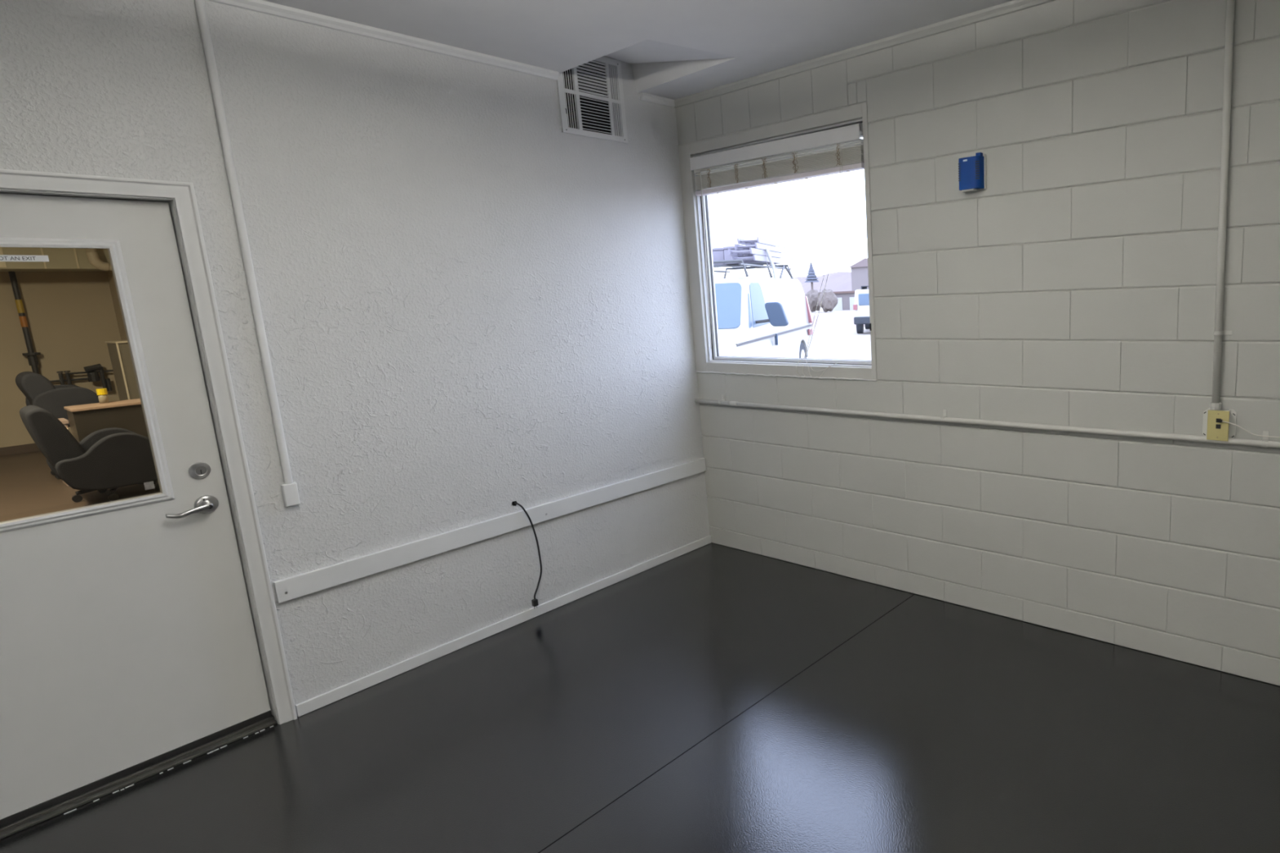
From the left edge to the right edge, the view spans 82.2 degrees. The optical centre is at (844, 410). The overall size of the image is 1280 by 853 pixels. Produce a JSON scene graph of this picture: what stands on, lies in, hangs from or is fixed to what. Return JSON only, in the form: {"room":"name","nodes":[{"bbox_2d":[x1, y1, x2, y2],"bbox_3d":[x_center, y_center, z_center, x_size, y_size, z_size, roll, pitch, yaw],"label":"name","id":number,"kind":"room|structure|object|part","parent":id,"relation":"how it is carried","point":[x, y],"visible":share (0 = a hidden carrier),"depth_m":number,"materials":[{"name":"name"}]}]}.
{"room":"empty office room","nodes":[
{"label":"empty office room","id":0,"kind":"room"},
{"bbox_2d":[0,271,120,447],"bbox_3d":[-11.365,-0.705,6.925,0.100,3.300,6.080,5,12,36],"label":"wall","id":1,"kind":"structure","parent":0,"point":[71,316],"depth_m":8.77,"materials":[{"name":"beige paint"}]},
{"bbox_2d":[0,443,39,456],"bbox_3d":[-11.280,0.784,7.106,0.020,0.100,5.980,5,12,36],"label":"baseboard","id":2,"kind":"structure","parent":1,"relation":"attached to","point":[31,447],"depth_m":8.60,"materials":[{"name":"brown wood"}]},
{"bbox_2d":[8,271,40,373],"bbox_3d":[-10.006,-1.022,8.539,0.145,1.335,0.145,5,12,36],"label":"workshop riser","id":3,"kind":"object","parent":1,"relation":"attached to","point":[32,357],"visible":0.93,"depth_m":8.52,"materials":[{"name":"black metal"}]},
{"bbox_2d":[0,247,110,271],"bbox_3d":[-11.078,-1.684,6.507,0.705,0.755,5.875,5,12,36],"label":"air duct","id":4,"kind":"object","parent":1,"relation":"attached to","point":[60,260],"visible":0.37,"depth_m":8.31,"materials":[{"name":"beige metal"}]},
{"bbox_3d":[-10.031,-1.877,7.340,0.015,0.730,1.490,5,12,36],"label":"panel","id":5,"kind":"part","parent":4,"relation":"part of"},
{"bbox_2d":[0,450,159,522],"bbox_3d":[-7.306,1.206,4.240,9.855,0.099,5.980,5,12,36],"label":"floor","id":6,"kind":"structure","parent":0,"point":[28,487],"depth_m":6.54,"materials":[{"name":"beige carpet"}]},
{"bbox_2d":[15,371,99,479],"bbox_3d":[-7.977,0.111,7.248,0.620,1.085,0.629,5,12,36],"label":"upholstered chair","id":7,"kind":"object","parent":6,"relation":"on","point":[38,390],"visible":0.49,"depth_m":6.93,"materials":[{"name":"grey fabric"}]},
{"bbox_3d":[-8.102,-0.137,7.047,0.520,0.518,0.243,5,12,36],"label":"backrest","id":8,"kind":"part","parent":7,"relation":"part of","materials":[{"name":"grey fabric"}]},
{"bbox_3d":[-8.210,-0.072,7.358,0.090,0.406,0.512,5,12,36],"label":"armrest","id":9,"kind":"part","parent":7,"relation":"part of","materials":[{"name":"grey fabric"}]},
{"bbox_3d":[-7.782,-0.037,7.048,0.090,0.406,0.512,5,12,36],"label":"armrest","id":10,"kind":"part","parent":7,"relation":"part of","materials":[{"name":"grey fabric"}]},
{"bbox_2d":[57,417,69,486],"bbox_3d":[-7.590,0.400,6.807,0.300,0.635,0.115,5,12,36],"label":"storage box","id":11,"kind":"object","parent":6,"relation":"on","point":[63,420],"visible":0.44,"depth_m":6.71,"materials":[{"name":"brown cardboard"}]},
{"bbox_3d":[-7.603,0.105,6.756,0.300,0.035,0.115,5,12,36],"label":"lid","id":12,"kind":"part","parent":11,"relation":"part of","materials":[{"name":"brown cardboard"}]},
{"bbox_2d":[19,404,159,502],"bbox_3d":[-6.626,0.338,6.234,0.620,0.865,0.802,5,12,36],"label":"upholstered chair","id":13,"kind":"object","parent":6,"relation":"on","point":[112,459],"visible":0.79,"depth_m":6.02,"materials":[{"name":"grey fabric"}]},
{"bbox_3d":[-6.772,0.264,6.024,0.520,0.635,0.321,5,12,36],"label":"backrest","id":14,"kind":"part","parent":13,"relation":"part of","materials":[{"name":"grey fabric"}]},
{"bbox_3d":[-6.655,0.676,6.231,0.060,0.092,0.278,5,12,36],"label":"leg","id":15,"kind":"part","parent":13,"relation":"part of","materials":[{"name":"black plastic"}]},
{"bbox_3d":[-6.810,0.401,6.440,0.090,0.469,0.715,5,12,36],"label":"armrest","id":16,"kind":"part","parent":13,"relation":"part of","materials":[{"name":"grey fabric"}]},
{"bbox_3d":[-6.382,0.436,6.129,0.090,0.469,0.715,5,12,36],"label":"armrest","id":17,"kind":"part","parent":13,"relation":"part of","materials":[{"name":"grey fabric"}]},
{"bbox_3d":[-6.503,0.670,6.226,0.060,0.092,0.278,-9,12,-32],"label":"leg","id":18,"kind":"part","parent":13,"relation":"part of","materials":[{"name":"black plastic"}]},
{"bbox_2d":[63,398,148,442],"bbox_3d":[-6.991,0.265,6.985,0.420,0.748,0.935,5,12,36],"label":"office desk","id":19,"kind":"object","parent":6,"relation":"on","point":[84,420],"visible":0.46,"depth_m":6.65,"materials":[{"name":"brown wood"}]},
{"bbox_3d":[-7.269,0.349,6.646,0.340,0.722,0.025,5,12,36],"label":"panel","id":20,"kind":"part","parent":19,"relation":"part of","materials":[{"name":"brown wood"}]},
{"bbox_2d":[96,388,109,403],"bbox_3d":[-7.222,-0.146,6.809,0.074,0.139,0.074,5,12,36],"label":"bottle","id":21,"kind":"object","parent":19,"relation":"on","point":[102,393],"visible":1,"depth_m":6.79,"materials":[{"name":"yellow plastic"}]},
{"bbox_2d":[105,340,139,400],"bbox_3d":[-8.512,-0.188,8.439,0.640,1.318,0.287,5,12,36],"label":"cabinet","id":22,"kind":"object","parent":6,"relation":"on","point":[119,351],"visible":0.32,"depth_m":8.16,"materials":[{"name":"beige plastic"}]},
{"bbox_3d":[-8.540,-0.828,8.328,0.640,0.018,0.287,5,12,36],"label":"trim","id":23,"kind":"part","parent":22,"relation":"part of","materials":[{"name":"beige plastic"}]},
{"bbox_3d":[-8.343,-0.138,8.155,0.012,1.300,0.016,5,12,36],"label":"edge trim","id":24,"kind":"part","parent":22,"relation":"part of","materials":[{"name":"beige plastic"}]},
{"bbox_3d":[-8.259,-0.171,8.269,0.010,1.220,0.230,5,12,36],"label":"door panel","id":25,"kind":"part","parent":22,"relation":"part of","materials":[{"name":"beige wood"}]},
{"bbox_2d":[106,271,127,340],"bbox_3d":[-5.583,-0.866,6.372,9.865,3.300,0.100,5,12,36],"label":"wall","id":26,"kind":"structure","parent":0,"point":[109,273],"depth_m":9.07,"materials":[{"name":"beige paint"}]},
{"bbox_2d":[49,364,113,391],"bbox_3d":[-9.731,-0.404,8.930,0.112,0.362,0.880,5,12,36],"label":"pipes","id":27,"kind":"object","parent":26,"relation":"attached to","point":[92,371],"visible":0.86,"depth_m":8.97,"materials":[{"name":"black metal"}]},
{"bbox_3d":[-9.664,-0.549,8.995,0.075,0.104,0.165,5,12,36],"label":"motor","id":28,"kind":"part","parent":27,"relation":"part of","materials":[{"name":"black metal"}]},
{"bbox_2d":[85,248,111,271],"bbox_3d":[-9.034,-2.190,8.434,0.101,0.994,0.247,5,12,36],"label":"drain pipe","id":29,"kind":"object","parent":26,"relation":"attached to","point":[92,255],"visible":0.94,"depth_m":8.43,"materials":[{"name":"beige plastic"}]},
{"bbox_2d":[0,0,709,715],"bbox_3d":[-2.547,-0.151,2.092,0.120,2.886,5.620,5,12,36],"label":"wall","id":30,"kind":"structure","parent":0,"point":[473,305],"depth_m":2.94,"materials":[{"name":"white paint"}]},
{"bbox_2d":[0,193,271,827],"bbox_3d":[-2.509,0.308,2.169,0.096,1.908,0.904,5,12,36],"label":"door","id":31,"kind":"structure","parent":30,"relation":"in","point":[128,642],"depth_m":2.34,"materials":[{"name":"white paint"}]},
{"bbox_3d":[-2.520,-0.076,2.111,0.020,0.880,0.611,5,12,36],"label":"glazing frame","id":32,"kind":"part","parent":31,"relation":"part of","materials":[{"name":"white paint"}]},
{"bbox_3d":[-2.275,0.350,2.432,0.024,0.032,0.123,6,13,40],"label":"lever handle","id":33,"kind":"part","parent":31,"relation":"part of","materials":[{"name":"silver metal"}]},
{"bbox_2d":[0,715,276,839],"bbox_3d":[-2.488,1.257,2.349,0.118,0.021,0.912,5,12,36],"label":"trim","id":34,"kind":"structure","parent":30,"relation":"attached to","point":[25,823],"depth_m":2.37,"materials":[{"name":"metal"}]},
{"bbox_2d":[0,168,297,724],"bbox_3d":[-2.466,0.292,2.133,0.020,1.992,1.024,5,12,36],"label":"trim","id":35,"kind":"structure","parent":30,"relation":"attached to","point":[183,193],"depth_m":2.45,"materials":[{"name":"white paint"}]},
{"bbox_2d":[194,0,300,506],"bbox_3d":[-2.132,-0.533,2.497,0.024,1.810,0.045,5,12,36],"label":"conduit","id":36,"kind":"object","parent":30,"relation":"attached to","point":[289,490],"visible":1,"depth_m":2.49,"materials":[{"name":"white metal"}]},
{"bbox_2d":[207,0,506,68],"bbox_3d":[-2.838,-1.220,1.444,0.030,0.034,4.400,5,12,36],"label":"trim","id":37,"kind":"structure","parent":30,"relation":"attached to","point":[259,6],"depth_m":2.72,"materials":[{"name":"white paint"}]},
{"bbox_2d":[273,457,706,603],"bbox_3d":[-1.504,0.508,3.483,0.019,0.083,2.156,5,12,36],"label":"batten","id":38,"kind":"object","parent":30,"relation":"attached to","point":[288,588],"visible":1,"depth_m":3.17,"materials":[{"name":"white paint"}]},
{"bbox_2d":[295,535,711,716],"bbox_3d":[-1.486,0.986,3.567,0.012,0.050,2.166,5,12,36],"label":"baseboard","id":39,"kind":"structure","parent":30,"relation":"attached to","point":[313,704],"depth_m":3.26,"materials":[{"name":"white paint"}]},
{"bbox_2d":[514,502,542,608],"bbox_3d":[-1.542,0.708,3.426,0.096,0.548,0.042,-8,11,-27],"label":"power cord","id":40,"kind":"object","parent":30,"relation":"hanging from","point":[535,602],"visible":1,"depth_m":3.45,"materials":[{"name":"black rubber"}]},
{"bbox_2d":[505,59,559,80],"bbox_3d":[-1.468,-1.600,3.288,0.030,0.034,0.258,5,12,36],"label":"trim","id":41,"kind":"structure","parent":30,"relation":"attached to","point":[513,65],"depth_m":3.28,"materials":[{"name":"white paint"}]},
{"bbox_2d":[556,56,627,142],"bbox_3d":[-1.279,-1.603,3.553,0.024,0.410,0.383,5,12,36],"label":"air vent","id":42,"kind":"object","parent":30,"relation":"in","point":[591,100],"visible":0.84,"depth_m":3.57,"materials":[{"name":"white metal"}]},
{"bbox_2d":[639,92,675,107],"bbox_3d":[-1.032,-1.721,3.875,0.030,0.034,0.230,5,12,36],"label":"trim","id":43,"kind":"structure","parent":30,"relation":"attached to","point":[644,96],"depth_m":3.86,"materials":[{"name":"white paint"}]},
{"bbox_2d":[263,0,1012,99],"bbox_3d":[-0.301,-1.260,0.182,5.800,0.250,5.600,5,12,36],"label":"ceiling","id":44,"kind":"structure","parent":0,"point":[674,49],"depth_m":2.88,"materials":[{"name":"paint"}]},
{"bbox_2d":[0,542,1279,852],"bbox_3d":[-0.158,1.519,0.648,5.850,0.120,5.700,5,12,36],"label":"floor","id":45,"kind":"structure","parent":0,"point":[712,697],"depth_m":2.41,"materials":[{"name":"grey concrete"}]},
{"bbox_2d":[63,725,273,814],"bbox_3d":[-2.433,1.270,2.312,0.006,0.002,0.882,5,12,36],"label":"paint flecks","id":46,"kind":"object","parent":45,"relation":"on","point":[272,726],"visible":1,"depth_m":2.43,"materials":[{"name":"paint"}]},
{"bbox_2d":[675,0,1279,685],"bbox_3d":[1.378,-0.401,2.584,5.847,2.906,0.100,5,12,36],"label":"wall","id":47,"kind":"structure","parent":0,"point":[1077,287],"depth_m":2.90,"materials":[{"name":"brick"}]},
{"bbox_2d":[677,102,877,381],"bbox_3d":[-0.381,-0.845,3.793,1.332,1.317,0.110,5,12,36],"label":"window","id":48,"kind":"structure","parent":47,"relation":"in","point":[708,360],"depth_m":3.90,"materials":[{"name":"paint"}]},
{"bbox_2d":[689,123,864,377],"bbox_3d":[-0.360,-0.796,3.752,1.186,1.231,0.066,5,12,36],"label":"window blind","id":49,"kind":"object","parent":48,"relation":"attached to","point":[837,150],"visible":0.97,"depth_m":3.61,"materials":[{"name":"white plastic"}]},
{"bbox_3d":[-0.375,-1.212,3.688,1.160,0.023,0.050,5,12,36],"label":"rail","id":50,"kind":"part","parent":49,"relation":"part of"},
{"bbox_3d":[-0.232,-0.234,3.749,0.068,0.113,0.015,5,12,36],"label":"lift cord","id":51,"kind":"part","parent":49,"relation":"part of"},
{"bbox_3d":[-0.119,-0.790,3.546,0.294,1.046,0.004,5,12,36],"label":"lift cord","id":52,"kind":"part","parent":49,"relation":"part of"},
{"bbox_3d":[-0.112,-0.222,3.665,0.242,0.105,0.022,5,12,36],"label":"lift cord","id":53,"kind":"part","parent":49,"relation":"part of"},
{"bbox_3d":[-0.115,-0.789,3.543,0.303,1.046,0.004,5,12,36],"label":"lift cord","id":54,"kind":"part","parent":49,"relation":"part of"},
{"bbox_2d":[674,0,1055,107],"bbox_3d":[1.285,-1.558,2.333,5.600,0.034,0.030,5,12,36],"label":"trim","id":55,"kind":"structure","parent":47,"relation":"attached to","point":[1013,6],"depth_m":3.17,"materials":[{"name":"paint"}]},
{"bbox_2d":[958,152,986,191],"bbox_3d":[0.542,-1.016,2.982,0.105,0.150,0.052,5,12,36],"label":"wall sensor","id":56,"kind":"object","parent":47,"relation":"attached to","point":[972,169],"visible":1,"depth_m":2.96,"materials":[{"name":"blue plastic"}]},
{"bbox_2d":[694,395,1279,448],"bbox_3d":[1.348,0.099,2.623,5.580,0.072,0.036,5,12,36],"label":"conduit","id":57,"kind":"object","parent":47,"relation":"attached to","point":[1265,443],"visible":0.99,"depth_m":3.04,"materials":[{"name":"metal"}]},
{"bbox_2d":[1217,419,1279,437],"bbox_3d":[1.603,0.076,2.412,0.565,0.058,0.018,4,12,33],"label":"cable","id":58,"kind":"object","parent":57,"relation":"attached to","point":[1219,420],"visible":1,"depth_m":2.52,"materials":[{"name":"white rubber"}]},
{"bbox_2d":[1202,408,1236,441],"bbox_3d":[1.381,0.051,2.587,0.109,0.116,0.040,5,12,36],"label":"wall jack","id":59,"kind":"object","parent":47,"relation":"attached to","point":[1213,429],"visible":0.98,"depth_m":2.57,"materials":[{"name":"beige plastic"}]},
{"bbox_3d":[1.372,0.054,2.573,0.071,0.112,0.005,5,12,36],"label":"plate","id":60,"kind":"part","parent":59,"relation":"part of","materials":[{"name":"beige plastic"}]},
{"bbox_2d":[1209,0,1235,409],"bbox_3d":[1.340,-0.790,2.446,0.066,1.591,0.038,5,12,36],"label":"vertical conduit","id":61,"kind":"object","parent":47,"relation":"attached to","point":[1215,404],"visible":1,"depth_m":2.46,"materials":[{"name":"white metal"}]},
{"label":"outside","id":62,"kind":"structure","parent":0,"visible":0},
{"bbox_2d":[806,306,871,359],"bbox_3d":[-3.627,-21.287,134.585,280.000,0.200,209.890,5,12,36],"label":"ground","id":63,"kind":"structure","parent":62,"point":[829,342],"depth_m":23.53,"materials":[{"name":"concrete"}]},
{"bbox_2d":[713,248,813,358],"bbox_3d":[-1.894,-1.636,12.576,2.510,2.518,5.620,-1,10,10],"label":"cargo van","id":64,"kind":"object","parent":63,"relation":"on","point":[757,317],"visible":0.41,"depth_m":11.49,"materials":[{"name":"white paint"}]},
{"bbox_2d":[711,247,746,266],"bbox_3d":[-2.309,-3.034,13.875,0.363,0.315,1.520,-1,10,10],"label":"tool case","id":65,"kind":"object","parent":64,"relation":"on","point":[717,252],"visible":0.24,"depth_m":13.13,"materials":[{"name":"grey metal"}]},
{"bbox_3d":[-2.300,-3.165,13.850,0.334,0.050,1.520,-1,10,10],"label":"lid","id":66,"kind":"part","parent":65,"relation":"part of","materials":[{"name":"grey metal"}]},
{"bbox_2d":[723,245,744,264],"bbox_3d":[-1.965,-3.022,13.717,0.273,0.315,1.720,-1,10,10],"label":"tool case","id":67,"kind":"object","parent":64,"relation":"on","point":[726,256],"visible":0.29,"depth_m":12.90,"materials":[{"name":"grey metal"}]},
{"bbox_3d":[-1.972,-3.153,13.695,0.269,0.050,1.720,-1,10,10],"label":"lid","id":68,"kind":"part","parent":67,"relation":"part of","materials":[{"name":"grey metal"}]},
{"bbox_2d":[730,254,795,265],"bbox_3d":[-1.529,-2.919,13.611,0.445,0.100,3.000,-1,10,10],"label":"ladder","id":69,"kind":"object","parent":64,"relation":"on","point":[755,258],"visible":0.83,"depth_m":12.92,"materials":[{"name":"grey metal"}]},
{"bbox_3d":[-1.732,-2.916,13.646,0.034,0.100,3.000,-1,10,10],"label":"rail","id":70,"kind":"part","parent":69,"relation":"part of","materials":[{"name":"grey metal"}]},
{"bbox_2d":[728,247,792,259],"bbox_3d":[-1.563,-3.010,13.498,0.433,0.100,3.000,-1,10,10],"label":"ladder","id":71,"kind":"object","parent":69,"relation":"on","point":[748,253],"visible":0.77,"depth_m":12.67,"materials":[{"name":"grey metal"}]},
{"bbox_3d":[-1.760,-3.007,13.531,0.033,0.100,3.000,-1,10,10],"label":"rail","id":72,"kind":"part","parent":71,"relation":"part of","materials":[{"name":"grey metal"}]},
{"bbox_2d":[734,242,789,253],"bbox_3d":[-1.565,-3.135,13.579,0.420,0.100,2.400,-1,10,10],"label":"ladder","id":73,"kind":"object","parent":71,"relation":"on","point":[757,246],"visible":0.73,"depth_m":12.86,"materials":[{"name":"grey metal"}]},
{"bbox_3d":[-1.756,-3.132,13.611,0.032,0.100,2.400,-1,10,10],"label":"rail","id":74,"kind":"part","parent":73,"relation":"part of","materials":[{"name":"grey metal"}]},
{"bbox_2d":[737,236,786,248],"bbox_3d":[-1.583,-3.243,13.562,0.407,0.100,2.000,-1,10,10],"label":"ladder","id":75,"kind":"object","parent":73,"relation":"on","point":[759,240],"visible":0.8,"depth_m":13.02,"materials":[{"name":"grey metal"}]},
{"bbox_3d":[-1.768,-3.241,13.593,0.032,0.100,2.000,-1,10,10],"label":"rail","id":76,"kind":"part","parent":75,"relation":"part of","materials":[{"name":"grey metal"}]},
{"bbox_3d":[-1.403,-3.246,13.531,0.042,0.100,2.000,-1,10,10],"label":"rail","id":77,"kind":"part","parent":75,"relation":"part of","materials":[{"name":"grey metal"}]},
{"bbox_3d":[-1.379,-3.138,13.547,0.043,0.100,2.400,-1,10,10],"label":"rail","id":78,"kind":"part","parent":73,"relation":"part of","materials":[{"name":"grey metal"}]},
{"bbox_3d":[-1.371,-3.013,13.465,0.044,0.100,3.000,-1,10,10],"label":"rail","id":79,"kind":"part","parent":71,"relation":"part of","materials":[{"name":"grey metal"}]},
{"bbox_3d":[-1.331,-2.922,13.578,0.045,0.100,3.000,-1,10,10],"label":"rail","id":80,"kind":"part","parent":69,"relation":"part of","materials":[{"name":"grey metal"}]},
{"bbox_3d":[-1.359,-2.700,12.902,0.196,0.583,0.057,-1,10,10],"label":"ladder post","id":81,"kind":"part","parent":64,"relation":"part of","materials":[{"name":"silver metal"}]},
{"bbox_2d":[755,302,788,326],"bbox_3d":[-1.174,-1.522,11.022,0.584,0.380,0.282,5,12,36],"label":"mirror","id":82,"kind":"object","parent":64,"relation":"attached to","point":[777,317],"depth_m":10.92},
{"bbox_3d":[-1.141,-1.398,12.586,0.026,0.040,5.200,-1,10,10],"label":"moulding","id":83,"kind":"part","parent":64,"relation":"part of","materials":[{"name":"paint"}]},
{"bbox_3d":[-1.194,-1.244,12.185,0.050,0.200,0.050,-1,10,10],"label":"door handle","id":84,"kind":"part","parent":64,"relation":"part of","materials":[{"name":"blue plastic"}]},
{"bbox_2d":[804,296,813,322],"bbox_3d":[-0.794,-2.187,15.094,0.166,0.570,0.139,-1,10,10],"label":"tail light","id":85,"kind":"object","parent":64,"relation":"attached to","point":[809,318],"depth_m":15.04,"materials":[{"name":"red plastic"}]},
{"bbox_2d":[804,262,819,289],"bbox_3d":[-6.081,-23.946,129.506,2.943,6.980,2.943,5,12,36],"label":"conifer tree","id":86,"kind":"object","parent":63,"relation":"on","point":[811,277],"visible":0.91,"depth_m":128.72,"materials":[{"name":"plant"}]},
{"bbox_2d":[804,288,820,311],"bbox_3d":[-2.644,-9.050,57.495,1.609,1.864,1.480,5,12,36],"label":"bush","id":87,"kind":"object","parent":63,"relation":"on","point":[812,295],"visible":0.66,"depth_m":56.97,"materials":[{"name":"grey plant"}]},
{"bbox_2d":[793,271,852,294],"bbox_3d":[45.139,-35.673,183.079,240.000,7.327,49.000,5,12,36],"label":"hill","id":88,"kind":"structure","parent":63,"relation":"on","point":[837,281],"depth_m":204.84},
{"bbox_2d":[817,288,838,311],"bbox_3d":[-1.369,-8.840,55.868,1.554,1.904,1.501,5,12,36],"label":"bush","id":89,"kind":"object","parent":63,"relation":"on","point":[829,301],"visible":0.94,"depth_m":55.39,"materials":[{"name":"grey plant"}]},
{"bbox_2d":[809,315,864,326],"bbox_3d":[-11.455,-6.187,48.742,110.000,0.010,12.000,5,12,36],"label":"road","id":90,"kind":"structure","parent":63,"relation":"on","point":[830,320],"depth_m":39.36,"materials":[{"name":"grey asphalt"}]},
{"bbox_2d":[820,290,855,310],"bbox_3d":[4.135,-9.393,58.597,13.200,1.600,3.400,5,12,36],"label":"shed","id":91,"kind":"object","parent":63,"relation":"on","point":[846,301],"visible":0.15,"depth_m":59.74,"materials":[{"name":"white paint"}]},
{"bbox_3d":[-0.863,-9.225,60.431,1.600,1.080,0.070,5,12,36],"label":"garage door","id":92,"kind":"part","parent":91,"relation":"part of","materials":[{"name":"white paint"}]},
{"bbox_3d":[1.075,-9.067,59.024,1.600,1.080,0.070,5,12,36],"label":"garage door","id":93,"kind":"part","parent":91,"relation":"part of","materials":[{"name":"white paint"}]},
{"bbox_2d":[848,257,868,290],"bbox_3d":[6.075,-27.145,142.515,8.400,7.780,7.000,5,12,36],"label":"house","id":94,"kind":"structure","parent":63,"relation":"on","point":[860,275],"depth_m":140.85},
{"bbox_2d":[853,285,870,333],"bbox_3d":[1.586,-4.222,28.688,1.900,1.826,4.770,-1,10,8],"label":"suv","id":95,"kind":"object","parent":63,"relation":"on","point":[861,306],"visible":0.4,"depth_m":26.57,"materials":[{"name":"white paint"}]},
{"bbox_2d":[853,304,857,310],"bbox_3d":[0.406,-3.952,26.654,0.150,0.200,0.260,-1,10,8],"label":"tail light","id":96,"kind":"object","parent":95,"relation":"attached to","point":[855,306],"depth_m":26.53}
]}

